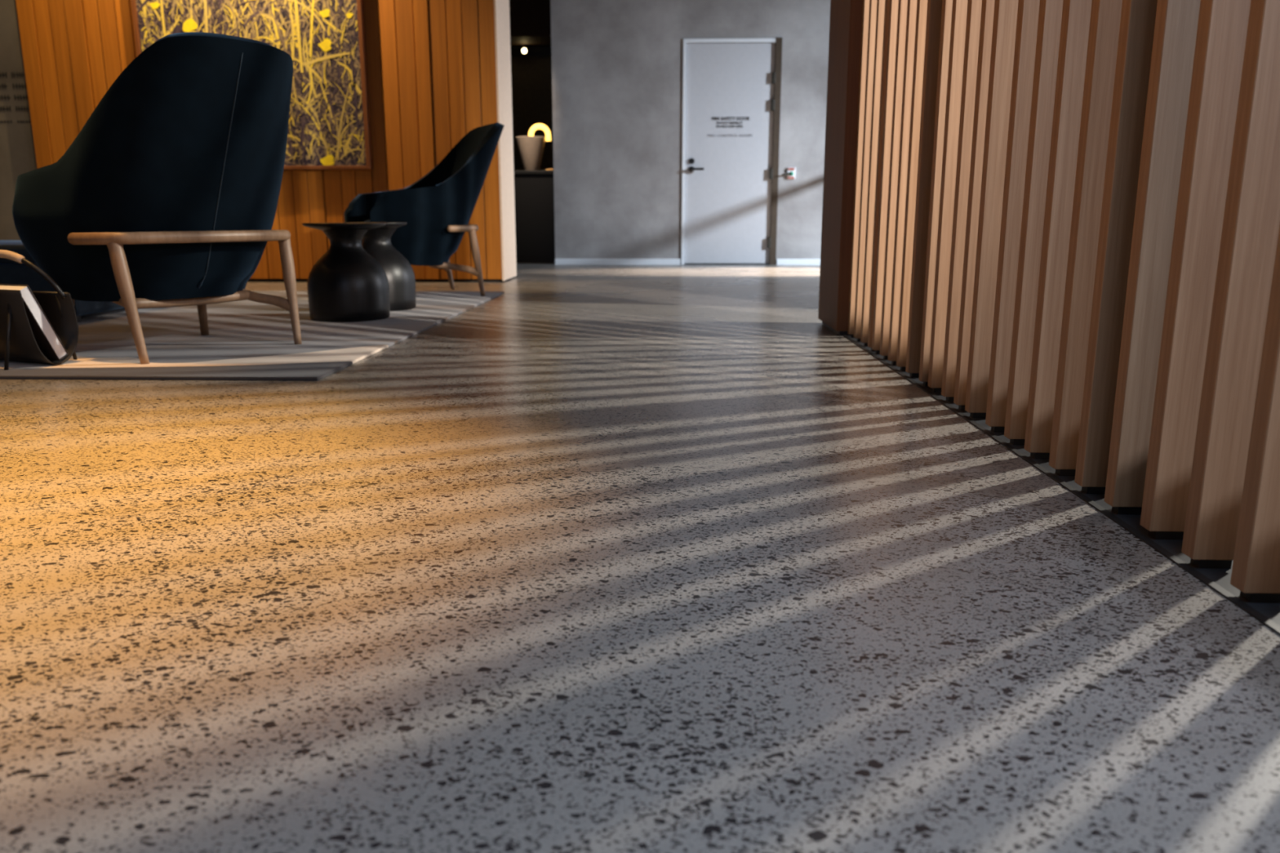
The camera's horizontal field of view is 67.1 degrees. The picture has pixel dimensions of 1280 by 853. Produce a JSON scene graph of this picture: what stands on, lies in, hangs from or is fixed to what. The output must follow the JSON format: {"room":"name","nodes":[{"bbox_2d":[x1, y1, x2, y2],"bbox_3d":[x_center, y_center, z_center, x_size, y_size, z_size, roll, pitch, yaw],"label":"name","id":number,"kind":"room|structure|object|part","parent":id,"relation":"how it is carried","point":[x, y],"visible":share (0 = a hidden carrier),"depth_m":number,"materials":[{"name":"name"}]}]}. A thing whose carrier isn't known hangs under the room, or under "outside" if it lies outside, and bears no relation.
{"room":"lobby lounge","nodes":[
{"label":"lobby lounge","id":0,"kind":"room"},
{"bbox_2d":[0,0,37,239],"bbox_3d":[-6.510,-2.559,6.850,4.566,3.000,0.200,0,12,2],"label":"wall","id":1,"kind":"structure","parent":0,"point":[17,150],"depth_m":6.78,"materials":[{"name":"paint"}]},
{"bbox_2d":[0,71,31,122],"bbox_3d":[-4.402,-2.298,6.740,0.310,0.336,0.004,0,12,2],"label":"lettering","id":2,"kind":"object","parent":1,"relation":"attached to","point":[2,74],"depth_m":6.74},
{"bbox_2d":[15,0,514,282],"bbox_3d":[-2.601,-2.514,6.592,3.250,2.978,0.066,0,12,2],"label":"wall","id":3,"kind":"structure","parent":0,"point":[423,56],"depth_m":6.61,"materials":[{"name":"brown wood"}]},
{"bbox_2d":[130,0,373,169],"bbox_3d":[-2.627,-2.557,6.522,1.549,1.588,0.066,0,12,2],"label":"painting","id":4,"kind":"object","parent":3,"relation":"attached to","point":[329,125],"visible":0.45,"depth_m":6.50,"materials":[{"name":"fabric"}]},
{"bbox_2d":[493,0,516,280],"bbox_3d":[-0.960,-2.554,6.799,0.013,2.988,0.579,0,12,2],"label":"trim","id":5,"kind":"structure","parent":3,"relation":"attached to","point":[501,7],"depth_m":6.86,"materials":[{"name":"white paint"}]},
{"bbox_2d":[510,45,553,170],"bbox_3d":[-2.263,-3.504,11.181,4.000,3.000,0.200,0,12,2],"label":"wall","id":6,"kind":"structure","parent":0,"point":[531,76],"depth_m":11.00,"materials":[{"name":"paint"}]},
{"bbox_2d":[509,0,551,46],"bbox_3d":[-2.474,-4.558,10.547,3.600,0.670,0.600,0,12,2],"label":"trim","id":7,"kind":"structure","parent":6,"relation":"attached to","point":[530,20],"depth_m":10.26,"materials":[{"name":"black"}]},
{"bbox_2d":[510,46,551,56],"bbox_3d":[-1.688,-4.209,10.824,2.000,0.090,0.163,0,12,2],"label":"track light","id":8,"kind":"object","parent":6,"relation":"attached to","point":[543,51],"visible":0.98,"depth_m":10.83,"materials":[{"name":"black metal"}]},
{"bbox_3d":[-1.290,-4.191,10.761,0.056,0.056,0.056,0,12,2],"label":"bulb","id":9,"kind":"part","parent":8,"relation":"part of","materials":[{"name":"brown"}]},
{"bbox_2d":[0,248,1279,852],"bbox_3d":[-1.763,-0.466,4.763,14.200,0.200,18.600,0,12,2],"label":"floor","id":10,"kind":"structure","parent":0,"point":[581,558],"depth_m":1.14,"materials":[{"name":"concrete"}]},
{"bbox_2d":[0,290,504,380],"bbox_3d":[-2.821,-0.488,4.370,3.900,0.011,3.200,0,12,2],"label":"area rug","id":11,"kind":"object","parent":10,"relation":"on","point":[246,340],"visible":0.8,"depth_m":3.51,"materials":[{"name":"fabric"}]},
{"bbox_2d":[0,249,78,369],"bbox_3d":[-1.978,-0.372,2.996,0.400,0.347,0.241,5,13,21],"label":"holder","id":12,"kind":"object","parent":11,"relation":"on","point":[18,343],"visible":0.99,"depth_m":2.95,"materials":[{"name":"leather"}]},
{"bbox_3d":[-1.882,-0.277,2.876,0.012,0.211,0.055,5,13,21],"label":"leg","id":13,"kind":"part","parent":12,"relation":"part of","materials":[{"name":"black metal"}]},
{"bbox_2d":[0,284,68,360],"bbox_3d":[-1.953,-0.325,2.981,0.319,0.236,0.136,5,13,21],"label":"book","id":14,"kind":"object","parent":12,"relation":"in","point":[48,341],"visible":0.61,"depth_m":2.93,"materials":[{"name":"white paper"}]},
{"bbox_3d":[-1.962,-0.474,3.015,0.374,0.146,0.076,5,13,21],"label":"handle","id":15,"kind":"part","parent":12,"relation":"part of","materials":[{"name":"black metal"}]},
{"bbox_3d":[-1.977,-0.410,2.989,0.380,0.010,0.166,5,13,21],"label":"frame rail","id":16,"kind":"part","parent":12,"relation":"part of","materials":[{"name":"black metal"}]},
{"bbox_3d":[-1.812,-0.314,3.049,0.012,0.211,0.046,5,13,21],"label":"leg","id":17,"kind":"part","parent":12,"relation":"part of","materials":[{"name":"black metal"}]},
{"bbox_2d":[0,240,124,322],"bbox_3d":[-2.929,-0.692,4.503,1.100,0.330,0.840,0,12,2],"label":"ottoman","id":18,"kind":"object","parent":11,"relation":"on","point":[11,272],"visible":0.07,"depth_m":4.08,"materials":[{"name":"blue fabric"}]},
{"bbox_2d":[12,31,302,364],"bbox_3d":[-1.546,-0.747,3.232,0.859,0.979,0.733,8,15,33],"label":"lounge chair","id":19,"kind":"object","parent":11,"relation":"on","point":[166,195],"visible":0.99,"depth_m":3.01,"materials":[{"name":"blue fabric"}]},
{"bbox_3d":[-1.574,-0.382,2.967,0.098,0.378,0.043,5,13,20],"label":"leg","id":20,"kind":"part","parent":19,"relation":"part of","materials":[{"name":"brown wood"}]},
{"bbox_3d":[-1.462,-0.630,3.201,0.244,0.040,0.733,8,15,33],"label":"rail","id":21,"kind":"part","parent":19,"relation":"part of","materials":[{"name":"brown wood"}]},
{"bbox_3d":[-1.669,-0.470,3.677,0.036,0.248,0.066,-4,13,-18],"label":"leg","id":22,"kind":"part","parent":19,"relation":"part of","materials":[{"name":"brown wood"}]},
{"bbox_3d":[-1.246,-0.487,3.449,0.043,0.378,0.098,-11,17,-42],"label":"leg","id":23,"kind":"part","parent":19,"relation":"part of","materials":[{"name":"brown wood"}]},
{"bbox_2d":[302,222,390,322],"bbox_3d":[-1.300,-0.691,4.291,0.356,0.418,0.356,0,12,2],"label":"side table","id":24,"kind":"object","parent":11,"relation":"on","point":[346,283],"visible":1,"depth_m":4.17,"materials":[{"name":"black paint"}]},
{"bbox_2d":[343,222,416,311],"bbox_3d":[-1.286,-0.789,4.740,0.352,0.418,0.352,0,12,2],"label":"side table","id":25,"kind":"object","parent":11,"relation":"on","point":[376,242],"visible":0.57,"depth_m":4.65,"materials":[{"name":"black paint"}]},
{"bbox_2d":[343,122,504,296],"bbox_3d":[-1.207,-1.261,5.586,0.859,0.979,0.733,-7,14,-28],"label":"lounge chair","id":26,"kind":"object","parent":11,"relation":"on","point":[437,209],"visible":0.85,"depth_m":5.34,"materials":[{"name":"fabric"}]},
{"bbox_3d":[-1.205,-1.039,5.980,0.098,0.378,0.043,-3,13,-15],"label":"leg","id":27,"kind":"part","parent":26,"relation":"part of","materials":[{"name":"brown wood"}]},
{"bbox_3d":[-1.119,-1.166,5.656,0.244,0.040,0.733,-7,14,-28],"label":"rail","id":28,"kind":"part","parent":26,"relation":"part of","materials":[{"name":"brown wood"}]},
{"bbox_3d":[-0.924,-0.928,5.471,0.098,0.378,0.043,-11,16,-40],"label":"leg","id":29,"kind":"part","parent":26,"relation":"part of","materials":[{"name":"brown wood"}]},
{"bbox_2d":[513,170,555,262],"bbox_3d":[-2.167,-2.145,9.887,2.880,0.895,0.640,0,12,2],"label":"cabinet","id":30,"kind":"object","parent":10,"relation":"on","point":[534,190],"depth_m":9.56,"materials":[{"name":"black wood"}]},
{"bbox_2d":[515,123,551,170],"bbox_3d":[-1.077,-2.766,9.566,0.296,0.456,0.296,-11,17,-42],"label":"table lamp","id":31,"kind":"object","parent":30,"relation":"on","point":[531,147],"visible":0.9,"depth_m":9.50,"materials":[{"name":"ceramic"}]},
{"bbox_2d":[513,170,553,173],"bbox_3d":[-2.167,-2.565,9.796,2.880,0.035,0.640,0,12,2],"label":"countertop","id":32,"kind":"structure","parent":30,"relation":"on","point":[514,171],"depth_m":9.45,"materials":[{"name":"black stone"}]},
{"bbox_2d":[817,0,1279,635],"bbox_3d":[0.820,-1.286,1.014,0.245,3.000,5.975,0,12,2],"label":"slatted screen","id":33,"kind":"object","parent":10,"relation":"on","point":[1057,221],"visible":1,"depth_m":1.63,"materials":[{"name":"brown wood"}]},
{"bbox_3d":[0.847,-1.851,3.705,0.140,2.922,0.475,0,12,2],"label":"panel","id":34,"kind":"part","parent":33,"relation":"part of","materials":[{"name":"brown wood"}]},
{"bbox_2d":[550,0,830,264],"bbox_3d":[2.328,-3.043,9.069,6.298,3.000,0.200,0,12,2],"label":"wall","id":35,"kind":"structure","parent":0,"point":[617,65],"depth_m":9.06,"materials":[{"name":"paint"}]},
{"bbox_2d":[555,258,820,264],"bbox_3d":[2.325,-1.582,9.280,6.298,0.055,0.012,0,12,2],"label":"baseboard","id":36,"kind":"structure","parent":35,"relation":"attached to","point":[557,261],"depth_m":9.34,"materials":[{"name":"white paint"}]},
{"bbox_2d":[680,37,782,264],"bbox_3d":[0.854,-2.576,9.127,0.912,2.063,0.152,0,12,2],"label":"door","id":37,"kind":"structure","parent":35,"relation":"in","point":[731,106],"depth_m":9.11,"materials":[{"name":"paint"}]},
{"bbox_3d":[0.533,-2.434,9.126,0.144,0.056,0.070,0,12,2],"label":"lever handle","id":38,"kind":"part","parent":37,"relation":"part of","materials":[{"name":"black metal"}]},
{"bbox_2d":[782,167,795,178],"bbox_3d":[1.401,-2.392,9.115,0.136,0.106,0.042,-2,12,-9],"label":"light switch","id":39,"kind":"object","parent":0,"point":[790,173],"depth_m":9.12,"materials":[{"name":"white paint"}]},
{"bbox_3d":[1.430,-2.395,9.127,0.076,0.106,0.016,0,12,2],"label":"plate","id":40,"kind":"part","parent":39,"relation":"part of","materials":[{"name":"white paint"}]}
]}

